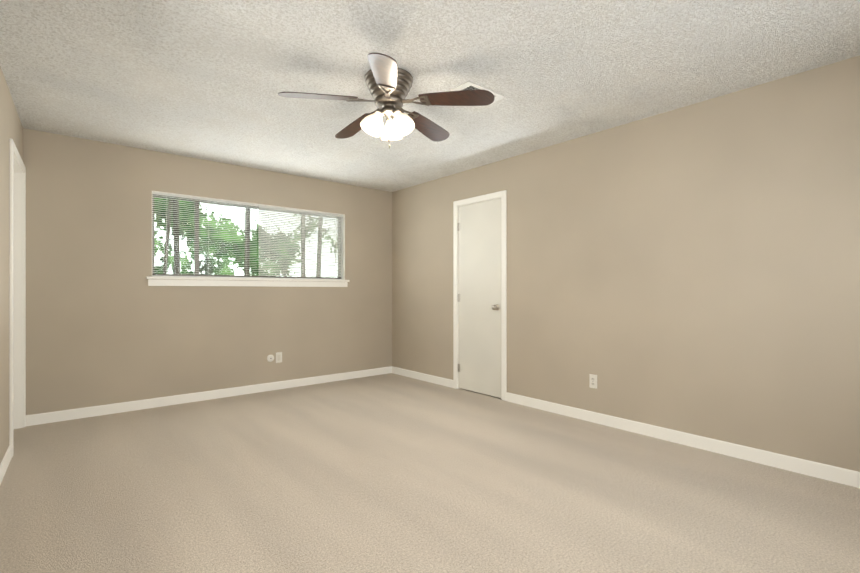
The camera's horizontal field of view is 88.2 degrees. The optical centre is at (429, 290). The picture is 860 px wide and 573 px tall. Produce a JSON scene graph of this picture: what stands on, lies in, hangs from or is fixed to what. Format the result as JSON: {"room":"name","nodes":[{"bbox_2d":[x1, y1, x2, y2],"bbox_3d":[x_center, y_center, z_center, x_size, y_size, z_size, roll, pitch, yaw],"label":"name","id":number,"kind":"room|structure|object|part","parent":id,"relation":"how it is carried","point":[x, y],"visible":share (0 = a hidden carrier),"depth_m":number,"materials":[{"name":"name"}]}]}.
{"room":"empty bedroom","nodes":[
{"label":"empty bedroom","id":0,"kind":"room"},
{"bbox_2d":[0,66,25,484],"bbox_3d":[-1.554,-0.106,1.274,0.146,2.440,6.500,0,0,-38],"label":"wall","id":1,"kind":"structure","parent":0,"point":[12,292],"depth_m":2.95,"materials":[{"name":"beige paint"}]},
{"bbox_3d":[-1.142,1.071,0.851,0.012,0.086,5.327,0,0,-38],"label":"baseboard","id":2,"kind":"part","parent":1,"relation":"part of","materials":[{"name":"white wood"}]},
{"bbox_3d":[-3.052,0.053,3.293,0.016,2.123,0.873,0,0,-38],"label":"casing trim","id":3,"kind":"part","parent":1,"relation":"part of","materials":[{"name":"white wood"}]},
{"bbox_3d":[-3.114,0.075,3.253,0.130,2.080,0.800,0,0,-38],"label":"jamb trim","id":4,"kind":"part","parent":1,"relation":"part of","materials":[{"name":"white wood"}]},
{"bbox_2d":[23,128,391,414],"bbox_3d":[-1.962,-0.105,4.866,4.280,2.440,0.130,0,0,-40],"label":"wall","id":5,"kind":"structure","parent":0,"point":[106,324],"depth_m":4.22,"materials":[{"name":"beige paint"}]},
{"bbox_2d":[26,367,389,425],"bbox_3d":[-1.916,1.071,4.811,3.680,0.088,0.012,0,0,-40],"label":"baseboard","id":6,"kind":"structure","parent":5,"relation":"attached to","point":[64,415],"depth_m":4.39,"materials":[{"name":"white wood"}]},
{"bbox_2d":[146,191,349,286],"bbox_3d":[-1.879,-0.492,4.910,2.153,0.905,0.160,0,0,-40],"label":"window","id":7,"kind":"structure","parent":5,"relation":"in","point":[204,281],"depth_m":4.71,"materials":[{"name":"white"}]},
{"bbox_2d":[152,192,257,277],"bbox_3d":[-2.275,-0.536,4.564,0.993,0.814,0.028,0,0,-40],"label":"window blind","id":8,"kind":"object","parent":7,"relation":"attached to","point":[201,199],"visible":0.92,"depth_m":4.53,"materials":[{"name":"white plastic"}]},
{"bbox_2d":[258,205,342,279],"bbox_3d":[-1.490,-0.536,5.224,1.046,0.814,0.028,0,0,-40],"label":"window blind","id":9,"kind":"object","parent":7,"relation":"attached to","point":[280,210],"visible":1,"depth_m":5.19,"materials":[{"name":"white plastic"}]},
{"bbox_2d":[267,355,273,361],"bbox_3d":[-1.769,0.757,4.932,0.080,0.080,0.016,0,0,-40],"label":"outlet","id":10,"kind":"object","parent":5,"relation":"attached to","point":[270,358],"visible":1,"depth_m":4.93,"materials":[{"name":"white plastic"}]},
{"bbox_2d":[276,352,281,362],"bbox_3d":[-1.699,0.757,4.996,0.072,0.116,0.008,0,0,-40],"label":"outlet","id":11,"kind":"object","parent":5,"relation":"attached to","point":[278,357],"visible":1,"depth_m":4.99,"materials":[{"name":"white plastic"}]},
{"bbox_2d":[0,373,859,572],"bbox_3d":[-0.289,1.144,2.567,4.880,0.060,6.340,0,0,-40],"label":"floor","id":12,"kind":"structure","parent":0,"point":[389,473],"depth_m":2.41,"materials":[{"name":"carpet"}]},
{"bbox_2d":[0,0,859,191],"bbox_3d":[-0.289,-1.356,2.568,4.880,0.060,6.340,0,0,-40],"label":"ceiling","id":13,"kind":"structure","parent":0,"point":[210,80],"depth_m":2.63,"materials":[{"name":"white paint"}]},
{"bbox_2d":[278,53,493,148],"bbox_3d":[-0.284,-1.107,2.818,1.259,0.436,1.217,0,0,-40],"label":"ceiling fan","id":14,"kind":"object","parent":13,"relation":"attached to","point":[388,81],"visible":1,"depth_m":2.70,"materials":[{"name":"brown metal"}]},
{"bbox_3d":[-0.659,-1.146,2.632,0.445,0.065,0.248,0,0,-40],"label":"blade","id":15,"kind":"part","parent":14,"relation":"part of","materials":[{"name":"brown wood"}]},
{"bbox_3d":[-0.520,-1.146,3.118,0.147,0.065,0.454,0,0,-40],"label":"blade","id":16,"kind":"part","parent":14,"relation":"part of","materials":[{"name":"brown wood"}]},
{"bbox_3d":[-0.358,-1.031,2.727,0.140,0.158,0.143,0,0,-40],"label":"lamp shade","id":17,"kind":"part","parent":14,"relation":"part of","materials":[{"name":"white glass"}]},
{"bbox_3d":[-0.242,-1.146,2.352,0.345,0.065,0.400,0,0,-40],"label":"blade","id":18,"kind":"part","parent":14,"relation":"part of","materials":[{"name":"brown wood"}]},
{"bbox_3d":[-0.249,-1.031,2.889,0.140,0.158,0.140,0,0,-40],"label":"lamp shade","id":19,"kind":"part","parent":14,"relation":"part of","materials":[{"name":"white glass"}]},
{"bbox_3d":[-0.163,-1.031,2.714,0.143,0.158,0.140,0,0,-40],"label":"lamp shade","id":20,"kind":"part","parent":14,"relation":"part of","materials":[{"name":"white glass"}]},
{"bbox_3d":[-0.023,-1.146,3.134,0.452,0.065,0.223,0,0,-40],"label":"blade","id":21,"kind":"part","parent":14,"relation":"part of","materials":[{"name":"brown wood"}]},
{"bbox_3d":[0.152,-1.146,2.661,0.324,0.065,0.415,0,0,-40],"label":"blade","id":22,"kind":"part","parent":14,"relation":"part of","materials":[{"name":"brown wood"}]},
{"bbox_2d":[450,80,504,100],"bbox_3d":[0.320,-1.320,2.984,0.345,0.010,0.175,0,0,-40],"label":"ceiling vent","id":23,"kind":"object","parent":13,"relation":"in","point":[468,85],"visible":0.52,"depth_m":2.91,"materials":[{"name":"white metal"}]},
{"bbox_2d":[392,56,859,471],"bbox_3d":[1.321,-0.105,3.923,0.130,2.440,6.140,0,0,-40],"label":"wall","id":24,"kind":"structure","parent":0,"point":[694,269],"depth_m":3.19,"materials":[{"name":"beige paint"}]},
{"bbox_2d":[390,366,452,387],"bbox_3d":[-0.116,1.071,5.521,0.012,0.088,1.205,0,0,-40],"label":"baseboard","id":25,"kind":"structure","parent":24,"relation":"attached to","point":[404,372],"depth_m":5.48,"materials":[{"name":"white wood"}]},
{"bbox_2d":[458,223,459,371],"bbox_3d":[0.327,0.080,5.006,0.011,1.680,0.034,0,0,-40],"label":"closet door hinges","id":26,"kind":"object","parent":24,"relation":"attached to","point":[458,297],"visible":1,"depth_m":5.01,"materials":[{"name":"silver metal"}]},
{"bbox_2d":[459,198,500,397],"bbox_3d":[0.516,0.081,4.760,0.102,2.044,0.639,0,0,-40],"label":"closet door","id":27,"kind":"structure","parent":24,"relation":"in","point":[480,297],"depth_m":4.76,"materials":[{"name":"white wood"}]},
{"bbox_3d":[0.666,0.175,4.554,0.067,0.066,0.066,0,0,-40],"label":"knob","id":28,"kind":"part","parent":27,"relation":"part of","materials":[{"name":"silver metal"}]},
{"bbox_2d":[453,190,506,400],"bbox_3d":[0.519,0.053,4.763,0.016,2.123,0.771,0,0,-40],"label":"trim","id":29,"kind":"structure","parent":24,"relation":"attached to","point":[501,194],"depth_m":4.51,"materials":[{"name":"white wood"}]},
{"bbox_2d":[589,374,596,388],"bbox_3d":[1.378,0.770,3.748,0.009,0.115,0.070,0,0,-40],"label":"outlet","id":30,"kind":"object","parent":24,"relation":"attached to","point":[592,381],"visible":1,"depth_m":3.75,"materials":[{"name":"white plastic"}]},
{"bbox_2d":[506,392,859,487],"bbox_3d":[1.900,1.071,3.125,0.012,0.088,3.514,0,0,-40],"label":"baseboard","id":31,"kind":"structure","parent":24,"relation":"attached to","point":[817,470],"depth_m":3.08,"materials":[{"name":"white wood"}]},
{"label":"outside","id":32,"kind":"structure","parent":0,"visible":0},
{"bbox_2d":[154,197,337,276],"bbox_3d":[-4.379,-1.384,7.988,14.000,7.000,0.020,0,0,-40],"label":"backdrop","id":33,"kind":"structure","parent":32,"point":[189,254],"depth_m":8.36,"materials":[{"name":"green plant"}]},
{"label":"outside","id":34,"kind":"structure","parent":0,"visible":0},
{"bbox_2d":[163,199,179,273],"bbox_3d":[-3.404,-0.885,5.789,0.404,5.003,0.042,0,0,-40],"label":"trunk","id":35,"kind":"object","parent":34,"point":[177,271],"depth_m":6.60,"materials":[{"name":"brown plant"}]},
{"bbox_2d":[244,207,250,275],"bbox_3d":[-3.162,-0.884,7.691,0.170,5.001,0.086,0,0,-40],"label":"trunk","id":36,"kind":"object","parent":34,"point":[246,271],"depth_m":7.65,"materials":[{"name":"brown plant"}]},
{"bbox_2d":[316,217,322,275],"bbox_3d":[-1.965,-0.884,7.915,0.280,5.003,0.076,0,0,-40],"label":"trunk","id":37,"kind":"object","parent":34,"point":[320,217],"depth_m":7.88,"materials":[{"name":"brown plant"}]}
]}

